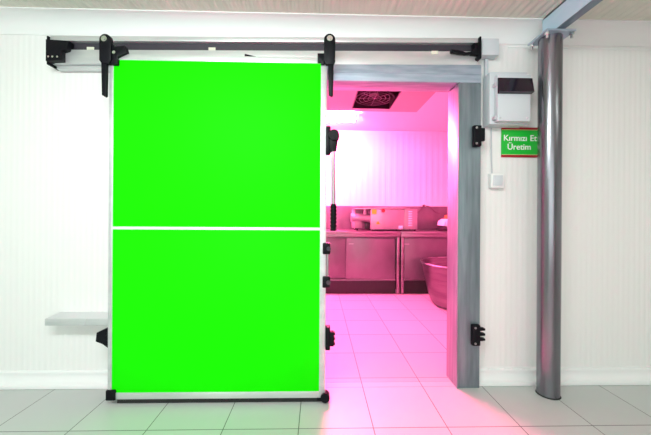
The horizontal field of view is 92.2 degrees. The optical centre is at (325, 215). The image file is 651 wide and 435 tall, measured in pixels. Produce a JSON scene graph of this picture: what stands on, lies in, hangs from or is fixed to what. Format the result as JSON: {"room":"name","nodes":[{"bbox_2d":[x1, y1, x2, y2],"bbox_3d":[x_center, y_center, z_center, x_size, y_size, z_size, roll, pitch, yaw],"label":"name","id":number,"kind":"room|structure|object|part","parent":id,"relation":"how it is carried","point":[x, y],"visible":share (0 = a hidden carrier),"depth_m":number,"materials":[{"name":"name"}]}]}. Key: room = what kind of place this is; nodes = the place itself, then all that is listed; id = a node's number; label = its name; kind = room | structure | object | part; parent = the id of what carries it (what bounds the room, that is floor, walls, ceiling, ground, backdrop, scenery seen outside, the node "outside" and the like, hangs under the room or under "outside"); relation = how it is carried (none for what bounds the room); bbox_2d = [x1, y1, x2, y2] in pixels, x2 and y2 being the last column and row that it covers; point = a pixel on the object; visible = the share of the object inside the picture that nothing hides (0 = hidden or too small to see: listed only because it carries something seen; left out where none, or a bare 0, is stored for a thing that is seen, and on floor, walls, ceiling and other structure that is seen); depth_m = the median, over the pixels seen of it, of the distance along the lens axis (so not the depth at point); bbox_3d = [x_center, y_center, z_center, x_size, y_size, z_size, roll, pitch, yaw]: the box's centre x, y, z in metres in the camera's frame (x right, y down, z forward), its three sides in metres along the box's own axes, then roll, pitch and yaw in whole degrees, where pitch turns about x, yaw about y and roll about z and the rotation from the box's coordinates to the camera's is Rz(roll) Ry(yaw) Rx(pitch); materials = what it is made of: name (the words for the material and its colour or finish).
{"room":"processing plant","nodes":[
{"label":"processing plant","id":0,"kind":"room"},
{"bbox_2d":[0,35,650,370],"bbox_3d":[0.049,-0.154,2.162,8.600,2.580,0.080,0,0,-1],"label":"wall","id":1,"kind":"structure","parent":0,"point":[54,124],"depth_m":2.15,"materials":[{"name":"white"}]},
{"bbox_2d":[0,370,107,389],"bbox_3d":[-2.767,1.070,2.029,2.980,0.098,0.050,0,0,-1],"label":"baseboard","id":2,"kind":"structure","parent":1,"relation":"attached to","point":[60,379],"depth_m":2.06,"materials":[{"name":"white plastic"}]},
{"bbox_2d":[45,312,107,325],"bbox_3d":[-1.456,0.666,2.024,0.605,0.050,0.119,0,0,-1],"label":"shelf","id":3,"kind":"object","parent":1,"relation":"attached to","point":[61,318],"visible":0.61,"depth_m":1.97,"materials":[{"name":"metal"}]},
{"bbox_2d":[46,34,481,402],"bbox_3d":[-0.381,-0.025,1.968,2.787,2.308,0.282,0,0,-1],"label":"sliding door","id":4,"kind":"structure","parent":1,"relation":"in","point":[219,251],"depth_m":1.89,"materials":[{"name":"metal"}]},
{"bbox_3d":[-0.654,0.574,1.890,1.236,0.975,0.009,0,0,-1],"label":"green panel","id":5,"kind":"part","parent":4,"relation":"part of","materials":[{"name":"green laminate"}]},
{"bbox_3d":[-0.648,-0.428,1.890,1.236,0.994,0.009,0,0,-1],"label":"green panel","id":6,"kind":"part","parent":4,"relation":"part of","materials":[{"name":"green laminate"}]},
{"bbox_3d":[-0.377,-1.060,2.052,2.787,0.237,0.114,0,0,-1],"label":"door rail","id":7,"kind":"part","parent":4,"relation":"part of","materials":[{"name":"grey metal"}]},
{"bbox_3d":[0.012,0.299,1.899,0.016,0.135,0.016,0,0,-1],"label":"lock rod","id":8,"kind":"part","parent":4,"relation":"part of","materials":[{"name":"grey metal"}]},
{"bbox_3d":[0.017,-0.450,1.887,0.029,0.172,0.048,0,0,-1],"label":"handle","id":9,"kind":"part","parent":4,"relation":"part of","materials":[{"name":"black plastic"}]},
{"bbox_3d":[0.046,-0.219,1.864,0.027,0.330,0.023,0,0,-1],"label":"lever rod","id":10,"kind":"part","parent":4,"relation":"part of","materials":[{"name":"grey metal"}]},
{"bbox_3d":[0.050,-0.443,1.862,0.072,0.138,0.049,0,0,-1],"label":"pivot knob","id":11,"kind":"part","parent":4,"relation":"part of","materials":[{"name":"black plastic"}]},
{"bbox_2d":[0,7,650,46],"bbox_3d":[0.058,-1.238,2.066,8.600,0.112,0.112,0,0,-1],"label":"trim","id":12,"kind":"structure","parent":1,"relation":"attached to","point":[13,20],"depth_m":2.07,"materials":[{"name":"white plastic"}]},
{"bbox_2d":[327,64,484,388],"bbox_3d":[-0.112,0.065,2.110,2.310,2.141,0.200,0,0,-1],"label":"door frame","id":13,"kind":"structure","parent":1,"relation":"in","point":[466,135],"depth_m":2.07,"materials":[{"name":"metal"}]},
{"bbox_2d":[484,59,487,75],"bbox_3d":[1.094,-1.005,2.135,0.022,0.116,0.021,0,0,-1],"label":"cable trunking","id":14,"kind":"object","parent":1,"relation":"attached to","point":[485,60],"visible":0.74,"depth_m":2.12,"materials":[{"name":"white plastic"}]},
{"bbox_2d":[480,38,498,59],"bbox_3d":[1.094,-1.120,2.111,0.116,0.112,0.068,0,0,-1],"label":"junction box","id":15,"kind":"object","parent":1,"relation":"attached to","point":[489,46],"visible":0.76,"depth_m":2.08,"materials":[{"name":"white plastic"}]},
{"bbox_2d":[488,173,503,187],"bbox_3d":[1.155,-0.235,2.122,0.090,0.097,0.049,0,0,-1],"label":"wall socket","id":16,"kind":"object","parent":1,"relation":"attached to","point":[495,180],"visible":1,"depth_m":2.10,"materials":[{"name":"white plastic"}]},
{"bbox_2d":[483,72,533,127],"bbox_3d":[1.204,-0.772,2.066,0.253,0.346,0.163,0,0,-1],"label":"switch box","id":17,"kind":"object","parent":1,"relation":"attached to","point":[506,95],"visible":1,"depth_m":2.02,"materials":[{"name":"white plastic"}]},
{"bbox_2d":[491,128,492,172],"bbox_3d":[1.134,-0.443,2.140,0.013,0.312,0.008,0,0,-1],"label":"cable","id":18,"kind":"object","parent":17,"relation":"hanging from","point":[491,128],"visible":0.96,"depth_m":2.14,"materials":[{"name":"grey plastic"}]},
{"bbox_2d":[501,127,536,157],"bbox_3d":[1.327,-0.501,2.146,0.248,0.204,0.010,0,0,-1],"label":"door sign","id":19,"kind":"object","parent":1,"relation":"attached to","point":[522,141],"visible":0.99,"depth_m":2.14,"materials":[{"name":"green plastic"}]},
{"bbox_2d":[479,367,650,385],"bbox_3d":[2.681,1.103,2.161,3.322,0.098,0.050,0,0,-1],"label":"baseboard","id":20,"kind":"structure","parent":1,"relation":"attached to","point":[580,376],"depth_m":2.14,"materials":[{"name":"white plastic"}]},
{"bbox_2d":[508,46,650,49],"bbox_3d":[2.805,-1.146,2.185,3.100,0.008,0.006,0,0,-1],"label":"trim","id":21,"kind":"structure","parent":1,"relation":"attached to","point":[509,46],"depth_m":2.16,"materials":[{"name":"white plastic"}]},
{"bbox_2d":[0,289,650,434],"bbox_3d":[0.072,1.161,0.852,8.600,0.050,8.900,0,0,-1],"label":"floor","id":22,"kind":"structure","parent":0,"point":[606,409],"depth_m":1.88,"materials":[{"name":"tile"}]},
{"bbox_2d":[326,206,400,293],"bbox_3d":[-0.122,0.485,4.898,2.399,1.300,0.798,0,0,-1],"label":"worktable","id":23,"kind":"object","parent":22,"relation":"on","point":[362,260],"visible":0.45,"depth_m":4.56,"materials":[{"name":"silver metal"}]},
{"bbox_3d":[-0.086,0.622,4.564,0.752,0.597,0.016,0,0,-1],"label":"sliding panel","id":24,"kind":"part","parent":23,"relation":"part of","materials":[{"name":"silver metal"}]},
{"bbox_3d":[-0.123,0.931,4.548,2.285,0.015,0.030,0,0,-1],"label":"rail","id":25,"kind":"part","parent":23,"relation":"part of","materials":[{"name":"silver metal"}]},
{"bbox_2d":[326,229,400,236],"bbox_3d":[-0.120,0.268,4.876,2.399,0.083,0.755,0,0,-1],"label":"countertop","id":26,"kind":"structure","parent":23,"relation":"on","point":[339,232],"depth_m":4.52,"materials":[{"name":"silver metal"}]},
{"bbox_3d":[0.656,0.626,4.576,0.725,0.597,0.028,0,0,-1],"label":"sliding panel","id":27,"kind":"part","parent":23,"relation":"part of","materials":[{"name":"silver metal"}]},
{"bbox_2d":[351,207,416,230],"bbox_3d":[0.892,0.049,4.933,1.007,0.364,0.420,0,0,-1],"label":"machine","id":28,"kind":"object","parent":23,"relation":"on","point":[382,218],"visible":1,"depth_m":4.75,"materials":[{"name":"metal"}]},
{"bbox_3d":[0.551,0.051,5.085,0.249,0.296,0.020,0,0,-1],"label":"plate","id":29,"kind":"part","parent":28,"relation":"part of","materials":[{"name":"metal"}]},
{"bbox_2d":[362,222,369,228],"bbox_3d":[0.639,0.160,4.932,0.079,0.100,0.270,0,0,-1],"label":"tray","id":30,"kind":"object","parent":28,"relation":"on","point":[365,225],"depth_m":4.80,"materials":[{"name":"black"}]},
{"bbox_3d":[1.054,0.706,4.570,0.042,0.872,0.042,0,0,-1],"label":"leg","id":31,"kind":"part","parent":23,"relation":"part of","materials":[{"name":"silver metal"}]},
{"bbox_2d":[389,206,447,293],"bbox_3d":[1.981,0.498,4.949,1.794,1.300,0.798,0,0,-1],"label":"worktable","id":32,"kind":"object","parent":22,"relation":"on","point":[426,241],"visible":0.27,"depth_m":4.58,"materials":[{"name":"silver metal"}]},
{"bbox_3d":[1.118,0.707,4.572,0.042,0.872,0.042,0,0,-1],"label":"leg","id":33,"kind":"part","parent":32,"relation":"part of","materials":[{"name":"silver metal"}]},
{"bbox_3d":[1.980,0.944,4.599,1.668,0.015,0.030,0,0,-1],"label":"rail","id":34,"kind":"part","parent":32,"relation":"part of","materials":[{"name":"silver metal"}]},
{"bbox_2d":[394,230,446,237],"bbox_3d":[1.983,0.281,4.927,1.794,0.083,0.755,0,0,-1],"label":"countertop","id":35,"kind":"structure","parent":32,"relation":"on","point":[404,233],"depth_m":4.54,"materials":[{"name":"silver metal"}]},
{"bbox_3d":[1.566,0.632,4.598,0.834,0.597,0.028,0,0,-1],"label":"sliding panel","id":36,"kind":"part","parent":32,"relation":"part of","materials":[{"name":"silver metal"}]},
{"bbox_2d":[436,215,446,230],"bbox_3d":[1.958,0.115,4.849,0.390,0.244,0.300,0,0,-1],"label":"packet","id":37,"kind":"object","parent":32,"relation":"on","point":[442,222],"visible":0.37,"depth_m":4.79,"materials":[{"name":"white plastic"}]},
{"bbox_2d":[436,228,446,230],"bbox_3d":[1.957,0.216,4.849,0.390,0.041,0.300,0,0,-1],"label":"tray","id":38,"kind":"object","parent":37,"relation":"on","point":[438,229],"depth_m":4.77,"materials":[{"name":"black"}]},
{"bbox_2d":[420,257,446,308],"bbox_3d":[1.759,0.870,3.994,1.077,0.554,1.077,0,0,-1],"label":"mixing bowl","id":39,"kind":"object","parent":22,"relation":"on","point":[434,268],"visible":0.37,"depth_m":3.83,"materials":[{"name":"metal"}]},
{"bbox_2d":[528,28,575,399],"bbox_3d":[1.439,-0.001,2.010,0.182,2.292,0.180,0,0,-1],"label":"steel column","id":40,"kind":"structure","parent":22,"relation":"on","point":[549,42],"depth_m":1.96,"materials":[{"name":"grey metal"}]},
{"bbox_3d":[1.446,-1.141,2.010,0.182,0.012,0.180,0,0,-1],"label":"plate","id":41,"kind":"part","parent":40,"relation":"part of","materials":[{"name":"metal"}]},
{"bbox_2d":[0,0,650,20],"bbox_3d":[0.125,-1.333,-0.697,8.600,0.080,5.800,0,0,-1],"label":"ceiling","id":42,"kind":"structure","parent":0,"point":[606,9],"depth_m":1.94,"materials":[{"name":"beige"}]},
{"bbox_2d":[542,0,601,31],"bbox_3d":[1.514,-1.215,-0.744,0.048,0.135,5.600,0,0,-1],"label":"ceiling beam","id":43,"kind":"structure","parent":42,"relation":"attached to","point":[567,12],"depth_m":1.85,"materials":[{"name":"metal"}]},
{"bbox_2d":[326,130,447,206],"bbox_3d":[0.221,-0.153,5.357,6.100,2.580,0.100,0,0,-1],"label":"wall","id":44,"kind":"structure","parent":0,"point":[373,168],"depth_m":5.33,"materials":[{"name":"white"}]},
{"bbox_2d":[326,206,388,228],"bbox_3d":[-0.129,0.060,5.275,2.399,0.450,0.042,0,0,-1],"label":"backsplash","id":45,"kind":"structure","parent":44,"relation":"attached to","point":[343,213],"depth_m":5.27,"materials":[{"name":"silver metal"}]},
{"bbox_2d":[389,206,447,229],"bbox_3d":[1.974,0.073,5.326,1.794,0.450,0.042,0,0,-1],"label":"backsplash","id":46,"kind":"structure","parent":44,"relation":"attached to","point":[427,219],"depth_m":5.30,"materials":[{"name":"silver metal"}]},
{"bbox_2d":[327,92,447,131],"bbox_3d":[0.268,-1.482,3.757,5.900,0.080,3.100,0,0,-1],"label":"ceiling","id":47,"kind":"structure","parent":0,"point":[432,116],"depth_m":4.69,"materials":[{"name":"white"}]},
{"bbox_2d":[327,115,356,122],"bbox_3d":[-0.425,-1.404,4.491,1.750,0.084,0.160,0,0,-1],"label":"ceiling lamp","id":48,"kind":"object","parent":47,"relation":"attached to","point":[330,118],"visible":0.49,"depth_m":4.47,"materials":[{"name":"white plastic"}]},
{"bbox_2d":[327,90,434,111],"bbox_3d":[0.128,-1.318,3.014,1.885,0.240,1.180,0,0,-1],"label":"cooler","id":49,"kind":"object","parent":47,"relation":"attached to","point":[342,100],"visible":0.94,"depth_m":3.35,"materials":[{"name":"grey"}]}
]}

